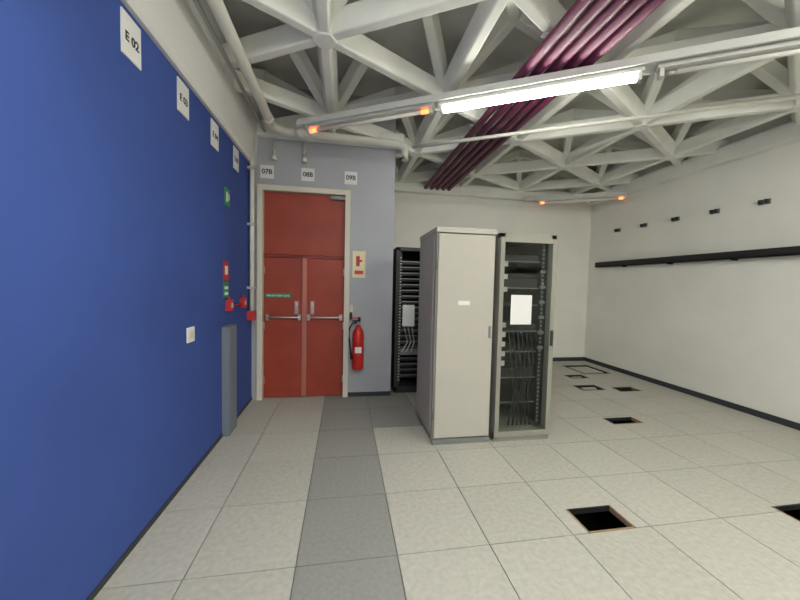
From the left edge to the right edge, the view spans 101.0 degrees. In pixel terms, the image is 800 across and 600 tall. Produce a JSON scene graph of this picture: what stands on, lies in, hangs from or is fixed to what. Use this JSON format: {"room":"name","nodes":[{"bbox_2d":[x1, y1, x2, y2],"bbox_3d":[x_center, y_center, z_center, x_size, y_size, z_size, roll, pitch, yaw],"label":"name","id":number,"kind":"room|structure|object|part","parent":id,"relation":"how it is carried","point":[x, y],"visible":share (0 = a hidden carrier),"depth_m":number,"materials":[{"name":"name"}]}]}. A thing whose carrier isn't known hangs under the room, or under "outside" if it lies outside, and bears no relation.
{"room":"server room","nodes":[
{"label":"server room","id":0,"kind":"room"},
{"bbox_2d":[0,0,251,599],"bbox_3d":[-1.354,-0.286,0.115,0.200,4.600,8.700,1,3,-10],"label":"wall","id":1,"kind":"structure","parent":0,"point":[117,230],"depth_m":1.66,"materials":[{"name":"blue paint"}]},
{"bbox_2d":[120,6,140,70],"bbox_3d":[-1.524,-1.475,1.873,0.010,0.235,0.170,1,3,-10],"label":"number sign","id":2,"kind":"object","parent":1,"relation":"attached to","point":[130,32],"visible":1,"depth_m":1.86,"materials":[{"name":"white paper"}]},
{"bbox_2d":[86,397,251,599],"bbox_3d":[-1.288,1.546,0.194,0.008,0.035,8.650,1,3,-10],"label":"baseboard","id":3,"kind":"structure","parent":1,"relation":"attached to","point":[131,547],"depth_m":2.10,"materials":[{"name":"grey"}]},
{"bbox_2d":[177,76,188,120],"bbox_3d":[-1.625,-1.505,2.474,0.010,0.235,0.170,1,3,-10],"label":"number sign","id":4,"kind":"object","parent":1,"relation":"attached to","point":[182,90],"visible":1,"depth_m":2.46,"materials":[{"name":"white paper"}]},
{"bbox_2d":[120,0,260,165],"bbox_3d":[-1.154,-1.956,0.038,0.120,0.850,8.650,1,3,-10],"label":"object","id":5,"kind":"structure","parent":1,"relation":"attached to","point":[177,28],"depth_m":2.61,"materials":[{"name":"paint"}]},
{"bbox_2d":[186,326,194,342],"bbox_3d":[-1.676,0.278,2.648,0.018,0.120,0.120,1,3,-10],"label":"light switch","id":6,"kind":"object","parent":1,"relation":"attached to","point":[190,332],"visible":1,"depth_m":2.63,"materials":[{"name":"white plastic"}]},
{"bbox_2d":[211,118,218,151],"bbox_3d":[-1.725,-1.536,3.075,0.010,0.235,0.170,1,3,-10],"label":"number sign","id":7,"kind":"object","parent":1,"relation":"attached to","point":[214,127],"visible":1,"depth_m":3.06,"materials":[{"name":"white paper"}]},
{"bbox_2d":[223,261,228,297],"bbox_3d":[-1.800,-0.212,3.414,0.012,0.380,0.140,1,3,-10],"label":"fire sign","id":8,"kind":"object","parent":1,"relation":"attached to","point":[225,263],"visible":1,"depth_m":3.41,"materials":[{"name":"red plastic"}]},
{"bbox_2d":[224,186,229,207],"bbox_3d":[-1.788,-1.063,3.413,0.012,0.180,0.140,1,3,-10],"label":"exit sign","id":9,"kind":"object","parent":1,"relation":"attached to","point":[226,190],"visible":1,"depth_m":3.40,"materials":[{"name":"green plastic"}]},
{"bbox_2d":[222,324,236,436],"bbox_3d":[-1.794,0.832,3.478,0.076,1.130,0.240,1,3,-10],"label":"box","id":10,"kind":"object","parent":1,"relation":"attached to","point":[229,332],"visible":1,"depth_m":3.38,"materials":[{"name":"grey metal"}]},
{"bbox_2d":[225,297,233,310],"bbox_3d":[-1.794,0.041,3.479,0.053,0.150,0.110,1,3,-10],"label":"fire alarm box","id":11,"kind":"object","parent":1,"relation":"attached to","point":[229,304],"depth_m":3.43,"materials":[{"name":"red plastic"}]},
{"bbox_2d":[233,145,238,172],"bbox_3d":[-1.825,-1.567,3.676,0.010,0.235,0.170,1,3,-10],"label":"number sign","id":12,"kind":"object","parent":1,"relation":"attached to","point":[235,151],"visible":1,"depth_m":3.65,"materials":[{"name":"white paper"}]},
{"bbox_2d":[240,295,246,307],"bbox_3d":[-1.873,0.016,3.952,0.053,0.150,0.110,1,3,-10],"label":"fire alarm","id":13,"kind":"object","parent":1,"relation":"attached to","point":[243,300],"visible":1,"depth_m":3.91,"materials":[{"name":"red plastic"}]},
{"bbox_2d":[247,137,255,320],"bbox_3d":[-1.879,-0.891,4.178,0.090,2.300,0.100,1,3,-10],"label":"conduit pipe","id":14,"kind":"object","parent":1,"relation":"attached to","point":[251,314],"visible":0.9,"depth_m":4.16,"materials":[{"name":"metal"}]},
{"bbox_2d":[252,147,257,399],"bbox_3d":[-1.944,-0.505,4.471,0.070,4.600,0.200,1,3,-10],"label":"wall","id":15,"kind":"structure","parent":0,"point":[254,323],"depth_m":4.40,"materials":[{"name":"grey paint"}]},
{"bbox_2d":[258,89,351,189],"bbox_3d":[-1.275,-2.154,4.499,1.210,1.280,0.200,1,3,-10],"label":"lintel","id":16,"kind":"object","parent":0,"point":[330,162],"depth_m":4.41,"materials":[{"name":"grey paint"}]},
{"bbox_2d":[349,305,352,319],"bbox_3d":[-0.679,0.169,4.581,0.050,0.200,0.068,1,3,-10],"label":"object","id":17,"kind":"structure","parent":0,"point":[350,306],"depth_m":4.57,"materials":[{"name":"beige plastic"}]},
{"bbox_2d":[93,361,799,599],"bbox_3d":[1.755,1.788,1.653,6.500,0.452,10.500,1,3,-10],"label":"floor","id":18,"kind":"structure","parent":0,"point":[652,491],"depth_m":2.41,"materials":[{"name":"tile"}]},
{"bbox_2d":[348,95,395,391],"bbox_3d":[-0.416,-0.483,4.728,0.610,4.600,0.200,1,3,-10],"label":"wall","id":19,"kind":"structure","parent":18,"relation":"on","point":[373,196],"depth_m":4.63,"materials":[{"name":"grey paint"}]},
{"bbox_2d":[390,247,419,392],"bbox_3d":[0.158,0.286,5.264,0.600,2.140,0.810,1,3,-10],"label":"rack","id":20,"kind":"object","parent":18,"relation":"on","point":[406,260],"visible":0.52,"depth_m":4.94,"materials":[{"name":"grey metal"}]},
{"bbox_2d":[416,226,496,444],"bbox_3d":[0.583,0.346,3.662,0.622,2.190,0.764,1,3,-10],"label":"rack","id":21,"kind":"object","parent":18,"relation":"on","point":[456,280],"visible":1,"depth_m":3.31,"materials":[{"name":"grey metal"}]},
{"bbox_2d":[488,233,557,441],"bbox_3d":[1.228,0.381,3.770,0.620,2.140,0.814,1,3,-10],"label":"rack","id":22,"kind":"object","parent":18,"relation":"on","point":[525,270],"visible":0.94,"depth_m":3.50,"materials":[{"name":"grey metal"}]},
{"bbox_2d":[393,157,592,367],"bbox_3d":[1.854,-0.538,6.982,5.010,4.600,0.200,1,3,-10],"label":"wall","id":23,"kind":"structure","parent":0,"point":[415,215],"depth_m":7.00,"materials":[{"name":"white paint"}]},
{"bbox_2d":[553,357,583,360],"bbox_3d":[1.823,1.275,6.960,4.595,0.080,0.015,1,3,-10],"label":"baseboard","id":24,"kind":"structure","parent":23,"relation":"attached to","point":[554,358],"depth_m":7.27,"materials":[{"name":"grey"}]},
{"bbox_2d":[223,0,787,170],"bbox_3d":[1.856,-2.655,1.443,6.900,0.150,10.900,1,3,-10],"label":"ceiling","id":25,"kind":"structure","parent":0,"point":[407,40],"depth_m":3.57,"materials":[{"name":"paint"}]},
{"bbox_2d":[221,0,799,193],"bbox_3d":[1.835,-2.243,1.461,6.599,0.525,10.639,1,3,-10],"label":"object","id":26,"kind":"structure","parent":0,"point":[331,26],"depth_m":3.46,"materials":[{"name":"paint"}]},
{"bbox_2d":[193,0,265,131],"bbox_3d":[-1.015,-1.925,-0.009,0.036,0.034,8.490,1,3,-10],"label":"cable conduit","id":27,"kind":"object","parent":26,"relation":"hanging from","point":[196,2],"visible":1,"depth_m":2.78,"materials":[{"name":"grey metal"}]},
{"bbox_2d":[207,0,408,161],"bbox_3d":[-0.068,-1.827,0.175,1.790,0.270,8.530,1,3,-10],"label":"drain pipe","id":28,"kind":"object","parent":26,"relation":"hanging from","point":[218,8],"visible":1,"depth_m":3.50,"materials":[{"name":"paint"}]},
{"bbox_2d":[424,0,665,190],"bbox_3d":[1.589,-1.936,1.369,0.590,0.087,10.350,1,3,-10],"label":"pipes","id":29,"kind":"object","parent":26,"relation":"hanging from","point":[605,25],"visible":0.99,"depth_m":2.68,"materials":[{"name":"purple metal"}]},
{"bbox_2d":[297,26,799,134],"bbox_3d":[1.800,-1.866,2.748,6.300,0.150,0.182,2,3,20],"label":"lighting trunking","id":30,"kind":"object","parent":26,"relation":"hanging from","point":[650,61],"depth_m":2.79,"materials":[{"name":"white metal"}]},
{"bbox_3d":[-0.363,-1.927,3.531,1.500,0.100,0.090,2,3,20],"label":"fluorescent light fixture","id":31,"kind":"part","parent":30,"relation":"part of","materials":[{"name":"white metal"}]},
{"bbox_3d":[1.182,-1.866,2.980,1.700,0.100,0.090,2,3,20],"label":"fluorescent light fixture","id":32,"kind":"part","parent":30,"relation":"part of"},
{"bbox_3d":[2.860,-1.799,2.360,1.700,0.100,0.090,2,3,20],"label":"fluorescent light fixture","id":33,"kind":"part","parent":30,"relation":"part of","materials":[{"name":"white metal"}]},
{"bbox_2d":[524,191,628,204],"bbox_3d":[3.387,-1.974,6.439,1.800,0.150,0.112,2,3,20],"label":"fluorescent light fixture","id":34,"kind":"object","parent":26,"relation":"hanging from","point":[609,197],"depth_m":6.37,"materials":[{"name":"white metal"}]},
{"bbox_3d":[3.388,-2.017,6.437,1.800,0.065,0.112,2,3,20],"label":"lighting trunking","id":35,"kind":"part","parent":34,"relation":"part of","materials":[{"name":"white metal"}]},
{"bbox_2d":[412,94,799,148],"bbox_3d":[2.460,-1.943,3.535,4.900,0.042,0.044,2,3,20],"label":"cable conduit","id":36,"kind":"object","parent":26,"relation":"hanging from","point":[795,96],"visible":1,"depth_m":3.54,"materials":[{"name":"metal"}]},
{"bbox_2d":[584,113,799,422],"bbox_3d":[5.122,-0.229,2.011,0.200,4.600,10.700,1,3,-10],"label":"wall","id":37,"kind":"structure","parent":0,"point":[727,330],"depth_m":4.86,"materials":[{"name":"white paint"}]},
{"bbox_2d":[256,120,799,205],"bbox_3d":[1.840,-1.960,1.476,6.500,0.260,10.500,1,3,-10],"label":"trim","id":38,"kind":"structure","parent":37,"relation":"attached to","point":[787,133],"depth_m":4.97,"materials":[{"name":"paint"}]},
{"bbox_2d":[671,216,679,221],"bbox_3d":[4.452,-1.310,5.346,0.050,0.065,0.120,1,3,-10],"label":"wall bracket","id":39,"kind":"object","parent":37,"relation":"attached to","point":[674,219],"visible":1,"depth_m":5.32,"materials":[{"name":"grey metal"}]},
{"bbox_2d":[584,357,799,430],"bbox_3d":[4.958,1.572,2.177,0.015,0.080,10.500,1,3,-10],"label":"baseboard","id":40,"kind":"structure","parent":37,"relation":"attached to","point":[766,416],"depth_m":4.82,"materials":[{"name":"grey"}]},
{"bbox_2d":[595,246,799,267],"bbox_3d":[4.979,-0.476,1.974,0.099,0.130,10.100,1,3,-10],"label":"cable tray","id":41,"kind":"object","parent":37,"relation":"attached to","point":[793,250],"visible":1,"depth_m":4.73,"materials":[{"name":"black paint"}]},
{"bbox_2d":[709,208,719,214],"bbox_3d":[4.546,-1.281,4.780,0.050,0.065,0.120,1,3,-10],"label":"wall bracket","id":42,"kind":"object","parent":37,"relation":"attached to","point":[715,211],"visible":1,"depth_m":4.75,"materials":[{"name":"grey metal"}]},
{"bbox_2d":[758,198,770,205],"bbox_3d":[4.641,-1.252,4.213,0.050,0.065,0.120,1,3,-10],"label":"wall bracket","id":43,"kind":"object","parent":37,"relation":"attached to","point":[765,201],"visible":1,"depth_m":4.20,"materials":[{"name":"grey metal"}]},
{"bbox_3d":[-0.366,-0.526,5.673,0.200,4.600,1.650,1,3,-10],"label":"wall","id":44,"kind":"structure","parent":0,"visible":0},
{"bbox_2d":[260,165,273,178],"bbox_3d":[-1.747,-1.686,4.337,0.170,0.170,0.010,1,3,-10],"label":"number sign","id":45,"kind":"object","parent":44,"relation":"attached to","point":[266,171],"visible":1,"depth_m":4.33,"materials":[{"name":"white paper"}]},
{"bbox_2d":[271,138,277,160],"bbox_3d":[-1.636,-1.962,4.303,0.080,0.280,0.088,1,3,-10],"label":"wall bracket","id":46,"kind":"object","parent":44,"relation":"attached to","point":[274,156],"depth_m":4.28,"materials":[{"name":"grey metal"}]},
{"bbox_2d":[256,184,350,399],"bbox_3d":[-1.315,-0.079,4.551,1.210,2.870,0.173,1,3,-10],"label":"door","id":47,"kind":"structure","parent":44,"relation":"in","point":[303,233],"depth_m":4.53,"materials":[{"name":"red"}]},
{"bbox_2d":[301,141,307,163],"bbox_3d":[-1.261,-1.957,4.365,0.080,0.280,0.088,1,3,-10],"label":"wall bracket","id":48,"kind":"object","parent":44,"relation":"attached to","point":[304,158],"depth_m":4.35,"materials":[{"name":"grey metal"}]},
{"bbox_2d":[301,168,314,181],"bbox_3d":[-1.234,-1.679,4.423,0.170,0.170,0.010,1,3,-10],"label":"number sign","id":49,"kind":"object","parent":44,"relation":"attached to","point":[307,174],"visible":1,"depth_m":4.42,"materials":[{"name":"white paper"}]},
{"bbox_2d":[345,171,356,184],"bbox_3d":[-0.672,-1.670,4.518,0.170,0.170,0.010,1,3,-10],"label":"number sign","id":50,"kind":"object","parent":44,"relation":"attached to","point":[350,177],"visible":1,"depth_m":4.51,"materials":[{"name":"white paper"}]},
{"bbox_2d":[348,317,363,369],"bbox_3d":[-0.603,0.593,4.546,0.214,0.720,0.202,1,3,-10],"label":"fire extinguisher","id":51,"kind":"object","parent":44,"relation":"attached to","point":[357,353],"visible":1,"depth_m":4.47,"materials":[{"name":"red metal"}]},
{"bbox_2d":[352,251,365,277],"bbox_3d":[-0.571,-0.495,4.595,0.180,0.370,0.009,1,3,-10],"label":"fire extinguisher sign","id":52,"kind":"object","parent":44,"relation":"attached to","point":[359,257],"visible":1,"depth_m":4.59,"materials":[{"name":"beige plastic"}]},
{"bbox_2d":[348,391,389,396],"bbox_3d":[-0.439,1.340,4.709,0.610,0.060,0.012,1,3,-10],"label":"baseboard","id":53,"kind":"structure","parent":44,"relation":"attached to","point":[377,393],"depth_m":4.70,"materials":[{"name":"grey"}]}
]}

